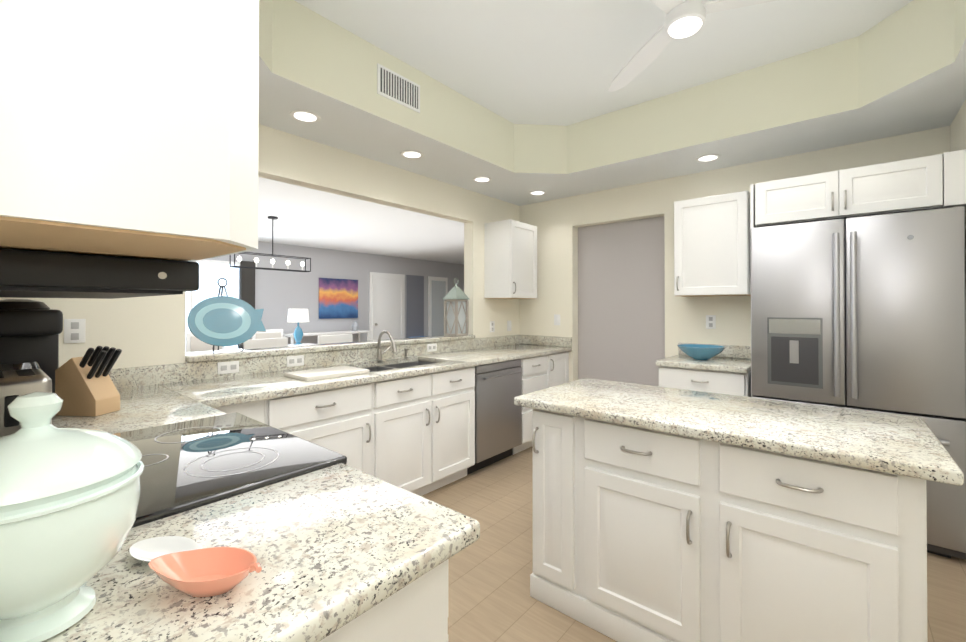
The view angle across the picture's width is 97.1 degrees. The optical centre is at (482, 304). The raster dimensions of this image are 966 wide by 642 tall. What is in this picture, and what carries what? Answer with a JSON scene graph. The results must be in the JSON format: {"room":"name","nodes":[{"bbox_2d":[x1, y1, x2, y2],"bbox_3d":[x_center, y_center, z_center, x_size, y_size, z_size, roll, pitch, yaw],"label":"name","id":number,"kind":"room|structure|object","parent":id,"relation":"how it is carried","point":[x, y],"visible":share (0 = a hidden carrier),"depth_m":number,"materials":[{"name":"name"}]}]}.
{"room":"kitchen","nodes":[
{"label":"kitchen","id":0,"kind":"room"},
{"bbox_2d":[0,124,519,368],"bbox_3d":[-0.942,-0.154,3.334,0.120,3.000,4.320,0,-1,40],"label":"wall","id":1,"kind":"structure","parent":0,"point":[144,331],"depth_m":3.00,"materials":[{"name":"white paint"}]},
{"bbox_2d":[64,319,85,343],"bbox_3d":[-1.948,0.127,2.035,0.006,0.115,0.075,0,-1,40],"label":"outlet","id":2,"kind":"object","parent":1,"relation":"attached to","point":[74,330],"visible":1,"depth_m":2.03,"materials":[{"name":"white plastic"}]},
{"bbox_2d":[185,335,474,362],"bbox_3d":[-0.930,0.313,3.353,0.210,0.035,2.418,0,-1,40],"label":"bar ledge","id":3,"kind":"object","parent":1,"relation":"on","point":[223,355],"visible":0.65,"depth_m":2.90,"materials":[{"name":"stone"}]},
{"bbox_2d":[187,278,265,353],"bbox_3d":[-1.574,0.063,2.619,0.177,0.453,0.425,0,-1,40],"label":"plate","id":4,"kind":"object","parent":3,"relation":"on","point":[221,320],"visible":1,"depth_m":2.58,"materials":[{"name":"teal glazed ceramic"},{"name":"dark iron"}]},
{"bbox_2d":[443,278,468,335],"bbox_3d":[-0.260,0.022,4.144,0.190,0.557,0.190,0,-1,40],"label":"lantern","id":5,"kind":"object","parent":3,"relation":"on","point":[456,311],"visible":1,"depth_m":4.11,"materials":[{"name":"beige wood"}]},
{"bbox_2d":[490,321,494,331],"bbox_3d":[0.098,0.234,4.469,0.006,0.115,0.075,0,-1,40],"label":"outlet","id":6,"kind":"object","parent":1,"relation":"attached to","point":[492,326],"visible":1,"depth_m":4.47,"materials":[{"name":"white plastic"}]},
{"bbox_2d":[507,321,510,330],"bbox_3d":[0.291,0.235,4.698,0.007,0.115,0.075,0,-1,40],"label":"switch","id":7,"kind":"object","parent":1,"relation":"attached to","point":[508,325],"visible":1,"depth_m":4.69,"materials":[{"name":"white plastic"}]},
{"bbox_2d":[484,219,536,298],"bbox_3d":[0.309,-0.447,4.433,0.376,0.770,0.470,0,-1,40],"label":"upper cabinet","id":8,"kind":"object","parent":1,"relation":"attached to","point":[510,259],"visible":1,"depth_m":4.29,"materials":[{"name":"white wood"}]},
{"bbox_2d":[206,241,463,343],"bbox_3d":[-4.186,-0.126,7.417,0.120,3.000,12.000,0,-1,40],"label":"wall","id":9,"kind":"structure","parent":0,"point":[278,294],"depth_m":8.38,"materials":[{"name":"grey paint"}]},
{"bbox_2d":[185,259,254,351],"bbox_3d":[-4.543,0.310,6.839,0.068,2.120,1.660,0,-1,40],"label":"living room window","id":10,"kind":"structure","parent":9,"relation":"in","point":[211,272],"depth_m":7.13,"materials":[{"name":"white"}]},
{"bbox_2d":[319,278,357,318],"bbox_3d":[-2.956,-0.121,8.761,0.026,0.810,0.880,0,-1,40],"label":"picture","id":11,"kind":"object","parent":9,"relation":"attached to","point":[338,298],"visible":0.86,"depth_m":8.73,"materials":[{"name":"fabric"}]},
{"bbox_2d":[369,272,404,340],"bbox_3d":[-2.140,0.340,9.672,0.095,2.100,0.970,0,-1,40],"label":"room door","id":12,"kind":"structure","parent":9,"relation":"in","point":[386,301],"depth_m":9.63,"materials":[{"name":"white wood"}]},
{"bbox_2d":[406,275,426,337],"bbox_3d":[-1.550,0.344,10.261,0.246,2.100,0.550,0,-1,40],"label":"doorway","id":13,"kind":"object","parent":9,"relation":"attached to","point":[414,305],"visible":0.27,"depth_m":10.32,"materials":[{"name":"grey"}]},
{"bbox_2d":[428,276,447,335],"bbox_3d":[-1.145,0.349,10.901,0.041,2.100,0.650,0,-1,40],"label":"door","id":14,"kind":"structure","parent":9,"relation":"in","point":[437,290],"depth_m":10.83,"materials":[{"name":"white wood"}]},
{"bbox_2d":[258,177,463,263],"bbox_3d":[-2.230,-1.162,5.782,4.988,0.050,12.000,0,-1,40],"label":"ceiling","id":15,"kind":"structure","parent":0,"point":[310,217],"depth_m":6.20,"materials":[{"name":"white paint"}]},
{"bbox_2d":[230,216,310,271],"bbox_3d":[-2.739,-0.796,5.553,0.152,0.686,0.970,0,-1,40],"label":"chandelier","id":16,"kind":"object","parent":15,"relation":"hanging from","point":[256,260],"visible":0.98,"depth_m":5.54,"materials":[{"name":"grey metal"}]},
{"bbox_2d":[294,0,912,125],"bbox_3d":[0.592,-1.563,2.061,2.560,0.001,2.690,0,-1,40],"label":"ceiling","id":17,"kind":"structure","parent":0,"point":[551,62],"depth_m":2.53,"materials":[{"name":"white paint"}]},
{"bbox_2d":[608,0,776,91],"bbox_3d":[0.860,-1.388,1.766,1.195,0.354,1.132,0,-1,40],"label":"ceiling fan","id":18,"kind":"object","parent":17,"relation":"hanging from","point":[684,18],"visible":1,"depth_m":1.87,"materials":[{"name":"white plastic"}]},
{"bbox_2d":[259,0,965,205],"bbox_3d":[-0.139,-1.356,1.609,3.340,0.420,5.700,0,-1,40],"label":"ceiling","id":19,"kind":"structure","parent":0,"point":[905,45],"depth_m":2.78,"materials":[{"name":"beige paint"}]},
{"bbox_2d":[289,109,320,122],"bbox_3d":[-1.075,-1.136,2.577,0.176,0.006,0.176,0,-1,40],"label":"recessed light","id":20,"kind":"object","parent":19,"relation":"in","point":[305,116],"visible":1,"depth_m":2.57,"materials":[{"name":"white glass"}]},
{"bbox_2d":[377,63,419,112],"bbox_3d":[-0.527,-1.366,2.706,0.012,0.185,0.340,0,-1,40],"label":"ceiling vent","id":21,"kind":"object","parent":19,"relation":"in","point":[397,88],"visible":1,"depth_m":2.69,"materials":[{"name":"white metal"}]},
{"bbox_2d":[400,150,423,158],"bbox_3d":[-0.534,-1.132,3.220,0.176,0.006,0.176,0,-1,40],"label":"recessed light","id":22,"kind":"object","parent":19,"relation":"in","point":[411,154],"visible":1,"depth_m":3.21,"materials":[{"name":"white glass"}]},
{"bbox_2d":[473,176,491,182],"bbox_3d":[-0.007,-1.127,3.848,0.176,0.006,0.176,0,-1,40],"label":"recessed light","id":23,"kind":"object","parent":19,"relation":"in","point":[481,179],"visible":0.96,"depth_m":3.84,"materials":[{"name":"white glass"}]},
{"bbox_2d":[529,190,545,194],"bbox_3d":[0.551,-1.124,4.294,0.176,0.006,0.176,0,-1,40],"label":"recessed light","id":24,"kind":"object","parent":19,"relation":"in","point":[538,192],"visible":1,"depth_m":4.28,"materials":[{"name":"white glass"}]},
{"bbox_2d":[695,154,720,161],"bbox_3d":[1.737,-1.131,3.296,0.176,0.006,0.176,0,-1,40],"label":"recessed light","id":25,"kind":"object","parent":19,"relation":"in","point":[708,158],"visible":0.98,"depth_m":3.29,"materials":[{"name":"white glass"}]},
{"bbox_2d":[578,216,664,385],"bbox_3d":[1.392,-0.148,4.262,1.520,3.000,0.095,0,-1,40],"label":"wall","id":26,"kind":"structure","parent":0,"point":[621,301],"depth_m":4.21,"materials":[{"name":"grey paint"}]},
{"bbox_2d":[422,446,965,641],"bbox_3d":[1.081,1.355,1.153,6.010,0.050,9.200,0,-1,40],"label":"floor","id":27,"kind":"structure","parent":0,"point":[490,571],"depth_m":2.08,"materials":[{"name":"beige tile"}]},
{"bbox_2d":[114,412,346,527],"bbox_3d":[-0.876,0.869,1.126,0.756,0.923,0.756,0,-1,40],"label":"range","id":28,"kind":"object","parent":27,"relation":"on","point":[191,464],"visible":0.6,"depth_m":1.12,"materials":[{"name":"black glass"}]},
{"bbox_2d":[215,400,262,422],"bbox_3d":[-1.408,0.902,2.189,0.610,0.872,0.290,0,-1,40],"label":"base cabinet","id":29,"kind":"object","parent":27,"relation":"on","point":[254,410],"depth_m":2.05,"materials":[{"name":"white wood"}]},
{"bbox_2d":[52,375,238,433],"bbox_3d":[-1.313,0.389,1.461,0.332,0.140,0.715,0,-1,40],"label":"countertop","id":30,"kind":"structure","parent":29,"relation":"on","point":[144,403],"depth_m":1.83,"materials":[{"name":"stone"}]},
{"bbox_2d":[0,368,51,436],"bbox_3d":[-1.482,0.317,1.335,0.282,0.201,0.170,0,-1,40],"label":"toaster","id":31,"kind":"object","parent":30,"relation":"on","point":[14,384],"visible":0.58,"depth_m":1.26,"materials":[{"name":"silver metal"}]},
{"bbox_2d":[109,335,571,403],"bbox_3d":[-0.627,0.495,3.070,0.690,0.330,4.063,0,-1,40],"label":"countertop","id":32,"kind":"structure","parent":29,"relation":"on","point":[258,378],"depth_m":2.94,"materials":[{"name":"stone"}]},
{"bbox_2d":[0,299,62,392],"bbox_3d":[-1.831,0.200,1.675,0.230,0.439,0.240,0,-1,40],"label":"coffee maker","id":33,"kind":"object","parent":32,"relation":"on","point":[31,331],"visible":0.65,"depth_m":1.67,"materials":[{"name":"black plastic"}]},
{"bbox_2d":[55,346,121,415],"bbox_3d":[-1.512,0.289,1.647,0.196,0.260,0.100,0,0,5],"label":"knife block","id":34,"kind":"object","parent":32,"relation":"on","point":[84,385],"visible":1,"depth_m":1.60,"materials":[{"name":"brown wood"}]},
{"bbox_2d":[218,361,238,373],"bbox_3d":[-1.506,0.373,2.524,0.006,0.070,0.115,0,-1,40],"label":"outlet","id":35,"kind":"object","parent":32,"relation":"attached to","point":[228,367],"visible":1,"depth_m":2.52,"materials":[{"name":"white plastic"}]},
{"bbox_2d":[287,355,303,366],"bbox_3d":[-1.246,0.375,2.834,0.006,0.070,0.115,0,-1,40],"label":"outlet","id":36,"kind":"object","parent":32,"relation":"attached to","point":[297,360],"visible":1,"depth_m":2.83,"materials":[{"name":"white plastic"}]},
{"bbox_2d":[283,366,369,380],"bbox_3d":[-0.946,0.415,2.595,0.280,0.021,0.410,0,-1,40],"label":"cutting board","id":37,"kind":"object","parent":32,"relation":"on","point":[321,373],"visible":1,"depth_m":2.53,"materials":[{"name":"white stone"}]},
{"bbox_2d":[376,330,396,360],"bbox_3d":[-0.702,0.313,3.243,0.236,0.236,0.131,0,-1,40],"label":"faucet","id":38,"kind":"object","parent":32,"relation":"on","point":[380,353],"visible":0.98,"depth_m":3.25,"materials":[{"name":"silver metal"}]},
{"bbox_2d":[427,343,436,351],"bbox_3d":[-0.452,0.382,3.780,0.006,0.070,0.115,0,-1,40],"label":"outlet","id":39,"kind":"object","parent":32,"relation":"attached to","point":[431,347],"visible":1,"depth_m":3.77,"materials":[{"name":"white plastic"}]},
{"bbox_2d":[263,382,378,477],"bbox_3d":[-1.104,0.904,2.536,0.630,0.872,0.630,0,-1,40],"label":"base cabinet","id":40,"kind":"object","parent":27,"relation":"on","point":[344,421],"depth_m":2.40,"materials":[{"name":"white wood"}]},
{"bbox_2d":[320,560,447,641],"bbox_3d":[-0.416,0.891,0.739,0.435,0.872,0.676,0,-1,40],"label":"base cabinet","id":41,"kind":"object","parent":27,"relation":"on","point":[416,610],"visible":0.04,"depth_m":0.75,"materials":[{"name":"white wood"}]},
{"bbox_2d":[43,463,479,641],"bbox_3d":[-0.417,0.384,0.705,0.488,0.140,0.712,0,-1,40],"label":"countertop","id":42,"kind":"structure","parent":41,"relation":"on","point":[334,548],"depth_m":0.69,"materials":[{"name":"stone"}]},
{"bbox_2d":[0,392,143,641],"bbox_3d":[-0.580,0.263,0.552,0.220,0.298,0.220,0,-1,40],"label":"tureen","id":43,"kind":"object","parent":42,"relation":"on","point":[69,499],"visible":1,"depth_m":0.52,"materials":[{"name":"white ceramic"}]},
{"bbox_2d":[129,536,202,562],"bbox_3d":[-0.515,0.405,0.693,0.129,0.014,0.081,0,-1,40],"label":"dish","id":44,"kind":"object","parent":42,"relation":"on","point":[147,550],"visible":0.65,"depth_m":0.71,"materials":[{"name":"white ceramic"}]},
{"bbox_2d":[148,547,261,597],"bbox_3d":[-0.401,0.391,0.617,0.153,0.043,0.109,0,-1,40],"label":"dish","id":45,"kind":"object","parent":42,"relation":"on","point":[208,572],"visible":1,"depth_m":0.64,"materials":[{"name":"orange ceramic"}]},
{"bbox_2d":[379,383,474,495],"bbox_3d":[-0.596,1.014,3.139,0.630,0.660,0.944,0,-1,40],"label":"base cabinet","id":46,"kind":"object","parent":27,"relation":"on","point":[414,434],"depth_m":2.90,"materials":[{"name":"white wood"}]},
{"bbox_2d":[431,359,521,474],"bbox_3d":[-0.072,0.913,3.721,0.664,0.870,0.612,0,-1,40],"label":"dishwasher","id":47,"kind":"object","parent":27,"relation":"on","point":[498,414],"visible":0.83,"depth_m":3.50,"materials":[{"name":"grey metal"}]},
{"bbox_2d":[467,354,550,454],"bbox_3d":[0.247,0.915,4.144,0.630,0.872,0.439,0,-1,40],"label":"base cabinet","id":48,"kind":"object","parent":27,"relation":"on","point":[536,371],"depth_m":3.88,"materials":[{"name":"white wood"}]},
{"bbox_2d":[530,409,581,622],"bbox_3d":[0.493,0.901,2.091,0.250,0.872,0.585,0,-1,40],"label":"base cabinet","id":49,"kind":"object","parent":27,"relation":"on","point":[556,577],"depth_m":1.86,"materials":[{"name":"white wood"}]},
{"bbox_2d":[551,351,568,386],"bbox_3d":[0.524,0.918,4.473,0.630,0.872,0.421,0,-1,40],"label":"base cabinet","id":50,"kind":"object","parent":27,"relation":"on","point":[559,361],"depth_m":4.28,"materials":[{"name":"white wood"}]},
{"bbox_2d":[578,417,713,641],"bbox_3d":[0.778,0.899,1.852,0.495,0.872,0.585,0,-1,40],"label":"base cabinet","id":51,"kind":"object","parent":27,"relation":"on","point":[643,535],"depth_m":1.61,"materials":[{"name":"white wood"}]},
{"bbox_2d":[659,366,750,396],"bbox_3d":[1.753,0.909,3.307,0.592,0.872,0.630,0,-1,40],"label":"base cabinet","id":52,"kind":"object","parent":27,"relation":"on","point":[729,383],"visible":0.19,"depth_m":3.07,"materials":[{"name":"white wood"}]},
{"bbox_2d":[656,343,750,372],"bbox_3d":[1.755,0.402,3.317,0.606,0.140,0.621,0,-1,40],"label":"countertop","id":53,"kind":"structure","parent":52,"relation":"on","point":[734,358],"depth_m":3.23,"materials":[{"name":"stone"}]},
{"bbox_2d":[677,344,725,359],"bbox_3d":[1.711,0.379,3.348,0.350,0.105,0.350,0,-1,40],"label":"bowl","id":54,"kind":"object","parent":53,"relation":"on","point":[700,352],"visible":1,"depth_m":3.27,"materials":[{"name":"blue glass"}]},
{"bbox_2d":[714,441,927,641],"bbox_3d":[1.170,0.897,1.522,0.529,0.872,0.585,0,-1,40],"label":"base cabinet","id":55,"kind":"object","parent":27,"relation":"on","point":[806,549],"depth_m":1.29,"materials":[{"name":"white wood"}]},
{"bbox_2d":[514,378,963,485],"bbox_3d":[0.892,0.441,1.772,1.383,0.040,0.700,0,-1,40],"label":"countertop","id":56,"kind":"structure","parent":55,"relation":"on","point":[905,445],"depth_m":1.52,"materials":[{"name":"stone"}]},
{"bbox_2d":[751,206,965,559],"bbox_3d":[2.313,0.421,2.721,0.937,1.840,0.803,0,-1,40],"label":"fridge","id":57,"kind":"object","parent":27,"relation":"on","point":[867,313],"visible":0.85,"depth_m":2.38,"materials":[{"name":"grey metal"}]},
{"bbox_2d":[519,126,949,381],"bbox_3d":[1.779,-0.151,3.790,3.460,3.000,0.120,0,-1,40],"label":"wall","id":58,"kind":"structure","parent":0,"point":[558,222],"depth_m":3.80,"materials":[{"name":"white paint"}]},
{"bbox_2d":[554,314,559,324],"bbox_3d":[0.788,0.164,4.536,0.075,0.115,0.007,0,-1,40],"label":"light switch","id":59,"kind":"object","parent":58,"relation":"attached to","point":[556,319],"visible":1,"depth_m":4.54,"materials":[{"name":"white plastic"}]},
{"bbox_2d":[706,315,715,328],"bbox_3d":[1.917,0.147,3.588,0.075,0.115,0.006,0,-1,40],"label":"electrical outlet","id":60,"kind":"object","parent":58,"relation":"attached to","point":[710,321],"visible":1,"depth_m":3.58,"materials":[{"name":"white plastic"}]},
{"bbox_2d":[674,191,750,296],"bbox_3d":[1.842,-0.454,3.410,0.516,0.770,0.376,0,-1,40],"label":"upper cabinet","id":61,"kind":"object","parent":58,"relation":"attached to","point":[712,253],"visible":1,"depth_m":3.28,"materials":[{"name":"white wood"}]},
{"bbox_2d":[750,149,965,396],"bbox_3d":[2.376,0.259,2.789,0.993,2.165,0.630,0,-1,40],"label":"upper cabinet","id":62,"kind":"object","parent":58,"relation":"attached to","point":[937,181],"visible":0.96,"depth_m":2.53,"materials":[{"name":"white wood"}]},
{"bbox_2d":[950,100,965,420],"bbox_3d":[1.186,-0.174,0.488,0.120,3.000,5.700,0,-1,40],"label":"wall","id":63,"kind":"structure","parent":0,"point":[958,133],"depth_m":2.48,"materials":[{"name":"white paint"}]},
{"bbox_3d":[-2.345,1.388,5.860,5.288,0.050,12.000,0,-1,40],"label":"floor","id":64,"kind":"structure","parent":0,"visible":0},
{"bbox_2d":[186,333,223,351],"bbox_3d":[-3.700,0.873,5.800,0.465,0.980,0.460,0,-1,40],"label":"chair","id":65,"kind":"object","parent":64,"relation":"on","point":[194,343],"visible":0.23,"depth_m":5.82,"materials":[{"name":"white fabric"}]},
{"bbox_2d":[185,344,314,353],"bbox_3d":[-2.853,0.982,5.637,1.000,0.760,1.700,0,-1,40],"label":"dining table","id":66,"kind":"object","parent":64,"relation":"on","point":[238,349],"visible":0.04,"depth_m":5.57,"materials":[{"name":"white"}]},
{"bbox_2d":[244,337,287,348],"bbox_3d":[-2.547,0.866,4.832,0.465,0.980,0.460,0,-1,40],"label":"chair","id":67,"kind":"object","parent":64,"relation":"on","point":[264,343],"visible":0.17,"depth_m":4.68,"materials":[{"name":"white fabric"}]},
{"bbox_2d":[252,329,282,338],"bbox_3d":[-3.159,0.877,6.444,0.465,0.980,0.460,0,-1,40],"label":"chair","id":68,"kind":"object","parent":64,"relation":"on","point":[274,333],"visible":0.12,"depth_m":6.58,"materials":[{"name":"white fabric"}]},
{"bbox_2d":[283,330,370,343],"bbox_3d":[-3.015,0.961,8.320,0.400,0.840,1.700,0,-1,40],"label":"console","id":69,"kind":"object","parent":64,"relation":"on","point":[328,333],"visible":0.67,"depth_m":8.22,"materials":[{"name":"white wood"}]},
{"bbox_2d":[287,309,311,344],"bbox_3d":[-3.072,0.722,7.089,0.500,1.300,0.600,0,-1,40],"label":"table lamp","id":70,"kind":"object","parent":69,"relation":"on","point":[298,315],"visible":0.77,"depth_m":7.01,"materials":[{"name":"white fabric"}]},
{"bbox_2d":[352,321,358,330],"bbox_3d":[-2.629,0.443,8.783,0.150,0.200,0.150,0,-1,40],"label":"vase","id":71,"kind":"object","parent":69,"relation":"on","point":[355,326],"visible":1,"depth_m":8.74,"materials":[{"name":"grey"}]},
{"bbox_2d":[318,334,352,343],"bbox_3d":[-2.007,0.871,5.475,0.465,0.980,0.460,0,-1,40],"label":"chair","id":72,"kind":"object","parent":64,"relation":"on","point":[328,339],"visible":0.12,"depth_m":5.32,"materials":[{"name":"white fabric"}]},
{"bbox_3d":[-1.372,-0.171,0.965,2.270,3.000,0.120,0,-1,40],"label":"wall","id":73,"kind":"structure","parent":0,"visible":0},
{"bbox_2d":[0,245,196,261],"bbox_3d":[-1.267,-0.471,1.245,1.500,0.765,0.430,0,-1,40],"label":"upper cabinet","id":74,"kind":"object","parent":73,"relation":"attached to","point":[76,252],"visible":0.04,"depth_m":0.77,"materials":[{"name":"white"}]},
{"bbox_2d":[0,248,198,298],"bbox_3d":[-0.999,-0.054,0.984,0.760,0.067,0.380,0,-1,40],"label":"range hood","id":75,"kind":"object","parent":74,"relation":"attached to","point":[33,274],"visible":1,"depth_m":0.77,"materials":[{"name":"black metal"}]},
{"bbox_2d":[0,0,258,259],"bbox_3d":[-0.583,-0.476,0.647,0.310,0.765,0.395,0,-1,40],"label":"upper cabinet","id":76,"kind":"object","parent":73,"relation":"attached to","point":[129,127],"visible":1,"depth_m":0.56,"materials":[{"name":"white wood"}]}
]}

